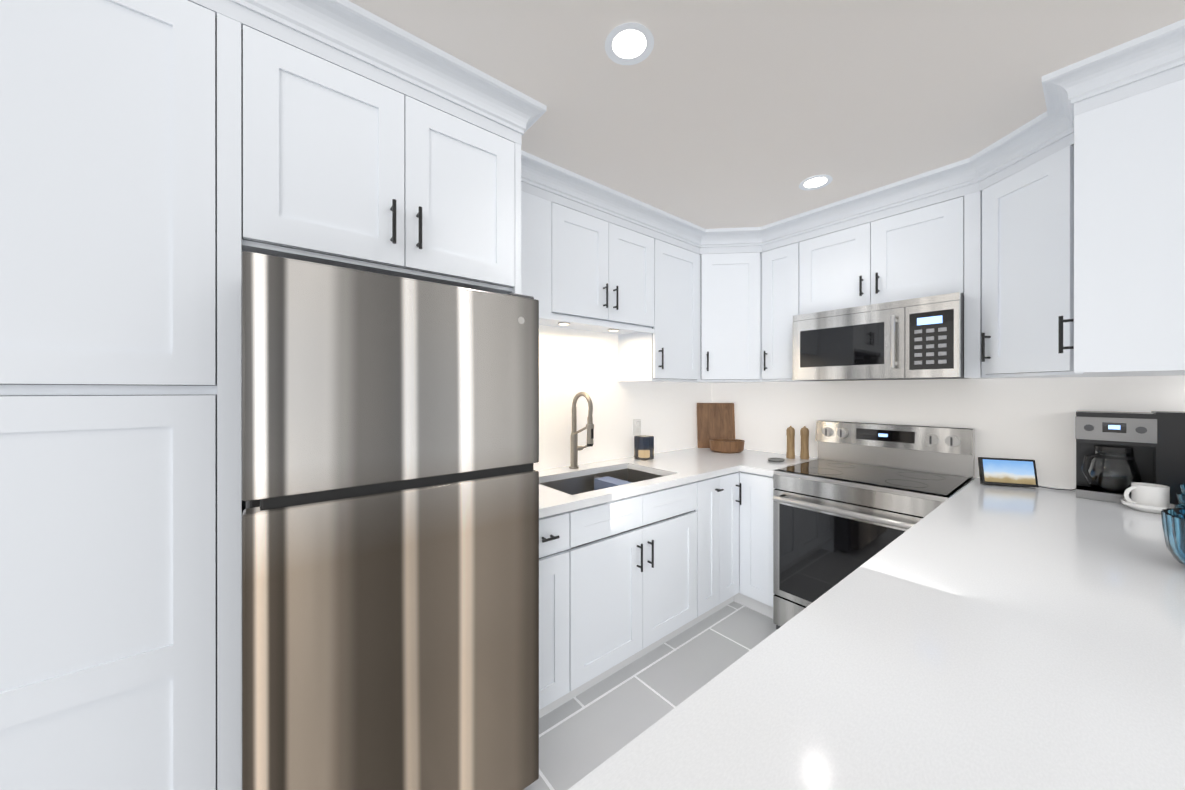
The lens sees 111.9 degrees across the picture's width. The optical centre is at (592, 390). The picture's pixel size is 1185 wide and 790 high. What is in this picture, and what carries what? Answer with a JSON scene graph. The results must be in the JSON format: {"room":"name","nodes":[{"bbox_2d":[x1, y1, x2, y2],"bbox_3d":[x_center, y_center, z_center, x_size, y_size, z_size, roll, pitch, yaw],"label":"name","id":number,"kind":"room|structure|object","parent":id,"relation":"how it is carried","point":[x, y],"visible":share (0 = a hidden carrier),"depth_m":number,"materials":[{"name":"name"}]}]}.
{"room":"kitchen","nodes":[
{"label":"kitchen","id":0,"kind":"room"},
{"bbox_2d":[534,325,710,470],"bbox_3d":[-1.437,0.150,1.440,6.200,2.440,0.100,0,0,-39],"label":"wall","id":1,"kind":"structure","parent":0,"point":[572,363],"depth_m":2.59,"materials":[{"name":"white paint"}]},
{"bbox_2d":[521,191,654,334],"bbox_3d":[-0.134,-0.660,2.203,1.084,0.620,0.362,0,0,-39],"label":"upper cabinet","id":2,"kind":"object","parent":1,"relation":"attached to","point":[582,271],"visible":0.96,"depth_m":2.11,"materials":[{"name":"white paint"}]},
{"bbox_2d":[558,322,569,324],"bbox_3d":[-0.157,-0.371,2.213,0.069,0.008,0.069,0,0,39],"label":"under-cabinet light","id":3,"kind":"object","parent":2,"relation":"attached to","point":[567,323],"depth_m":2.19,"materials":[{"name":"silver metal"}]},
{"bbox_2d":[633,418,640,435],"bbox_3d":[0.317,0.252,2.787,0.080,0.115,0.028,0,0,-39],"label":"electrical outlet plate","id":4,"kind":"object","parent":1,"relation":"attached to","point":[636,426],"visible":1,"depth_m":2.78,"materials":[{"name":"white plastic"}]},
{"bbox_2d":[618,239,699,381],"bbox_3d":[0.462,-0.516,2.689,0.454,0.908,0.362,0,0,-39],"label":"upper cabinet","id":5,"kind":"object","parent":1,"relation":"attached to","point":[668,350],"visible":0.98,"depth_m":2.57,"materials":[{"name":"white paint"}]},
{"bbox_2d":[523,601,776,789],"bbox_3d":[0.239,1.422,-0.612,6.400,0.100,5.400,0,0,-39],"label":"floor","id":6,"kind":"structure","parent":0,"point":[585,733],"depth_m":1.80,"materials":[{"name":"tile"}]},
{"bbox_2d":[0,0,520,789],"bbox_3d":[-0.941,0.200,1.347,1.250,2.340,0.667,0,0,-39],"label":"pantry cabinet","id":7,"kind":"object","parent":6,"relation":"on","point":[164,164],"visible":0.96,"depth_m":0.92,"materials":[{"name":"white paint"}]},
{"bbox_2d":[242,251,538,789],"bbox_3d":[-0.717,0.525,1.413,0.756,1.690,0.782,0,0,-39],"label":"fridge","id":8,"kind":"object","parent":6,"relation":"on","point":[390,540],"visible":1,"depth_m":1.05,"materials":[{"name":"grey metal"}]},
{"bbox_2d":[539,506,590,717],"bbox_3d":[-0.351,0.931,1.852,0.302,0.880,0.631,0,0,-39],"label":"base cabinet","id":9,"kind":"object","parent":6,"relation":"on","point":[564,570],"depth_m":1.64,"materials":[{"name":"white wood"}]},
{"bbox_2d":[538,447,817,517],"bbox_3d":[0.434,0.473,2.349,2.148,0.035,0.854,0,0,-39],"label":"countertop","id":10,"kind":"structure","parent":9,"relation":"on","point":[680,467],"depth_m":2.34,"materials":[{"name":"stone"}]},
{"bbox_2d":[569,392,593,468],"bbox_3d":[-0.034,0.230,2.327,0.133,0.450,0.202,0,0,-39],"label":"faucet","id":11,"kind":"object","parent":10,"relation":"on","point":[575,448],"visible":1,"depth_m":2.34,"materials":[{"name":"silver metal"}]},
{"bbox_2d":[539,468,680,547],"bbox_3d":[0.067,0.603,2.145,0.800,0.222,0.470,0,0,-39],"label":"sink","id":12,"kind":"object","parent":10,"relation":"in","point":[583,484],"visible":0.08,"depth_m":2.29,"materials":[{"name":"silver metal"}]},
{"bbox_2d":[634,435,653,460],"bbox_3d":[0.343,0.377,2.667,0.096,0.155,0.096,0,0,-39],"label":"candle","id":13,"kind":"object","parent":10,"relation":"on","point":[643,447],"visible":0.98,"depth_m":2.63,"materials":[{"name":"glass"}]},
{"bbox_2d":[697,403,734,447],"bbox_3d":[0.977,0.274,3.171,0.290,0.357,0.066,0,0,6],"label":"cutting board","id":14,"kind":"object","parent":10,"relation":"on","point":[715,420],"visible":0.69,"depth_m":3.17,"materials":[{"name":"brown wood"}]},
{"bbox_2d":[709,439,744,452],"bbox_3d":[1.001,0.410,2.985,0.219,0.088,0.219,0,0,-39],"label":"bowl","id":15,"kind":"object","parent":10,"relation":"on","point":[727,445],"visible":1,"depth_m":2.92,"materials":[{"name":"brown wood"}]},
{"bbox_2d":[767,458,784,461],"bbox_3d":[1.193,0.449,2.599,0.140,0.012,0.100,0,0,-39],"label":"spoon rest","id":16,"kind":"object","parent":10,"relation":"on","point":[776,459],"visible":1,"depth_m":2.60,"materials":[{"name":"grey"}]},
{"bbox_2d":[786,426,794,458],"bbox_3d":[1.339,0.345,2.705,0.053,0.220,0.054,0,0,-39],"label":"pepper mill","id":17,"kind":"object","parent":10,"relation":"on","point":[790,434],"visible":1,"depth_m":2.69,"materials":[{"name":"brown wood"}]},
{"bbox_2d":[800,426,808,458],"bbox_3d":[1.422,0.345,2.683,0.053,0.220,0.054,0,0,-39],"label":"pepper mill","id":18,"kind":"object","parent":10,"relation":"on","point":[804,435],"visible":1,"depth_m":2.66,"materials":[{"name":"brown wood"}]},
{"bbox_2d":[607,471,742,638],"bbox_3d":[0.539,0.930,2.532,0.507,0.880,0.704,0,0,-39],"label":"base cabinet","id":19,"kind":"object","parent":6,"relation":"on","point":[672,574],"depth_m":2.11,"materials":[{"name":"white wood"}]},
{"bbox_2d":[743,472,774,618],"bbox_3d":[1.186,0.930,2.570,0.705,0.880,0.242,0,0,-39],"label":"base cabinet","id":20,"kind":"object","parent":6,"relation":"on","point":[758,594],"depth_m":2.39,"materials":[{"name":"white wood"}]},
{"bbox_2d":[773,421,974,628],"bbox_3d":[1.496,0.785,2.174,0.718,1.170,0.755,0,0,-39],"label":"range","id":21,"kind":"object","parent":6,"relation":"on","point":[854,496],"visible":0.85,"depth_m":2.13,"materials":[{"name":"grey metal"}]},
{"bbox_3d":[1.167,0.931,0.981,2.744,0.879,0.660,0,0,-39],"label":"base cabinet","id":22,"kind":"object","parent":6,"relation":"on","visible":0},
{"bbox_2d":[568,478,1184,789],"bbox_3d":[1.271,0.474,0.837,2.764,0.035,1.060,0,0,-39],"label":"countertop","id":23,"kind":"structure","parent":22,"relation":"on","point":[974,634],"depth_m":0.64,"materials":[{"name":"stone"}]},
{"bbox_2d":[978,457,1038,487],"bbox_3d":[2.001,0.390,1.945,0.200,0.131,0.097,0,0,23],"label":"smart display","id":24,"kind":"object","parent":23,"relation":"on","point":[1009,472],"visible":0.97,"depth_m":1.91,"materials":[{"name":"black plastic"}]},
{"bbox_2d":[1038,486,1075,490],"bbox_3d":[2.140,0.443,1.871,0.091,0.020,0.158,0,0,-39],"label":"cord","id":25,"kind":"object","parent":23,"relation":"on","point":[1057,489],"visible":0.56,"depth_m":1.83,"materials":[{"name":"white plastic"}]},
{"bbox_2d":[1075,411,1184,504],"bbox_3d":[2.220,0.269,1.656,0.223,0.372,0.285,0,0,-39],"label":"coffee maker","id":26,"kind":"object","parent":23,"relation":"on","point":[1118,454],"visible":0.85,"depth_m":1.63,"materials":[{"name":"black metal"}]},
{"bbox_2d":[1120,498,1174,513],"bbox_3d":[2.114,0.441,1.518,0.136,0.030,0.136,0,0,-39],"label":"saucers","id":27,"kind":"object","parent":23,"relation":"on","point":[1148,509],"visible":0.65,"depth_m":1.50,"materials":[{"name":"white ceramic"}]},
{"bbox_2d":[1124,482,1169,507],"bbox_3d":[2.107,0.402,1.525,0.088,0.090,0.104,0,0,-39],"label":"mug","id":28,"kind":"object","parent":27,"relation":"on","point":[1150,494],"visible":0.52,"depth_m":1.50,"materials":[{"name":"white ceramic"}]},
{"bbox_2d":[1161,508,1184,564],"bbox_3d":[1.603,0.388,0.959,0.279,0.135,0.279,0,0,-39],"label":"bowl","id":29,"kind":"object","parent":23,"relation":"on","point":[1173,529],"visible":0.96,"depth_m":1.03,"materials":[{"name":"blue glass"}]},
{"bbox_2d":[1172,508,1184,518],"bbox_3d":[1.603,0.379,0.959,0.244,0.128,0.244,0,0,-39],"label":"bowl","id":30,"kind":"object","parent":29,"relation":"in","point":[1179,512],"visible":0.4,"depth_m":1.05,"materials":[{"name":"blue glass"}]},
{"bbox_2d":[1175,504,1184,507],"bbox_3d":[2.145,0.435,1.418,0.094,0.042,0.095,0,0,-39],"label":"jar","id":31,"kind":"object","parent":23,"relation":"on","point":[1179,506],"visible":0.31,"depth_m":1.44,"materials":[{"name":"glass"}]},
{"bbox_2d":[1177,493,1184,505],"bbox_3d":[2.145,0.393,1.418,0.086,0.040,0.087,0,0,-39],"label":"jar","id":32,"kind":"object","parent":31,"relation":"on","point":[1181,498],"visible":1,"depth_m":1.44,"materials":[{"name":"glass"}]},
{"bbox_2d":[1179,483,1184,493],"bbox_3d":[2.145,0.354,1.418,0.075,0.036,0.077,0,0,-39],"label":"jar","id":33,"kind":"object","parent":32,"relation":"on","point":[1182,487],"visible":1,"depth_m":1.44,"materials":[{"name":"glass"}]},
{"bbox_2d":[348,0,1184,228],"bbox_3d":[0.239,-1.118,-0.614,6.400,0.100,5.400,0,0,-39],"label":"ceiling","id":34,"kind":"structure","parent":0,"point":[710,114],"depth_m":1.38,"materials":[{"name":"white paint"}]},
{"bbox_2d":[605,22,653,64],"bbox_3d":[0.113,-1.066,1.233,0.152,0.005,0.152,0,0,-39],"label":"recessed light","id":35,"kind":"object","parent":34,"relation":"in","point":[630,43],"visible":1,"depth_m":1.23,"materials":[{"name":"white paint"}]},
{"bbox_2d":[188,0,1184,254],"bbox_3d":[0.263,-0.998,1.090,3.392,0.142,1.975,0,0,-39],"label":"crown molding","id":36,"kind":"structure","parent":34,"relation":"attached to","point":[354,38],"depth_m":1.40,"materials":[{"name":"white paint"}]},
{"bbox_2d":[799,175,832,189],"bbox_3d":[1.142,-1.067,2.051,0.152,0.005,0.152,0,0,-39],"label":"recessed light","id":37,"kind":"object","parent":34,"relation":"in","point":[815,182],"visible":1,"depth_m":2.05,"materials":[{"name":"white paint"}]},
{"bbox_2d":[711,376,1184,488],"bbox_3d":[2.679,0.150,1.379,0.100,2.440,5.400,0,0,-39],"label":"wall","id":38,"kind":"structure","parent":0,"point":[1024,418],"depth_m":2.11,"materials":[{"name":"white paint"}]},
{"bbox_2d":[668,252,762,382],"bbox_3d":[0.953,-0.517,2.929,0.610,0.908,0.610,0,0,-39],"label":"upper cabinet","id":39,"kind":"object","parent":38,"relation":"attached to","point":[730,317],"visible":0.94,"depth_m":2.70,"materials":[{"name":"white paint"}]},
{"bbox_2d":[762,242,820,381],"bbox_3d":[1.319,-0.516,2.677,0.362,0.908,0.244,0,0,-39],"label":"upper cabinet","id":40,"kind":"object","parent":38,"relation":"attached to","point":[780,287],"visible":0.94,"depth_m":2.59,"materials":[{"name":"white paint"}]},
{"bbox_2d":[799,196,963,314],"bbox_3d":[1.637,-0.715,2.288,0.362,0.510,0.761,0,0,-39],"label":"upper cabinet","id":41,"kind":"object","parent":38,"relation":"attached to","point":[916,253],"visible":0.83,"depth_m":2.14,"materials":[{"name":"white paint"}]},
{"bbox_2d":[793,292,970,380],"bbox_3d":[1.596,-0.260,2.255,0.460,0.392,0.755,0,0,-39],"label":"microwave","id":42,"kind":"object","parent":41,"relation":"attached to","point":[921,338],"visible":1,"depth_m":2.07,"materials":[{"name":"grey metal"}]},
{"bbox_2d":[964,145,1184,378],"bbox_3d":[2.015,-0.516,1.676,0.549,0.908,0.666,0,0,-39],"label":"upper cabinet","id":43,"kind":"object","parent":38,"relation":"attached to","point":[1018,263],"visible":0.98,"depth_m":1.68,"materials":[{"name":"white paint"}]},
{"bbox_3d":[1.423,0.151,0.689,2.720,2.440,0.110,0,0,-39],"label":"wall","id":44,"kind":"structure","parent":0,"visible":0},
{"bbox_2d":[1058,78,1184,373],"bbox_3d":[1.809,-0.515,1.312,0.234,0.908,0.364,0,0,-39],"label":"upper cabinet","id":45,"kind":"object","parent":44,"relation":"attached to","point":[1129,234],"visible":1,"depth_m":1.26,"materials":[{"name":"white paint"}]}
]}

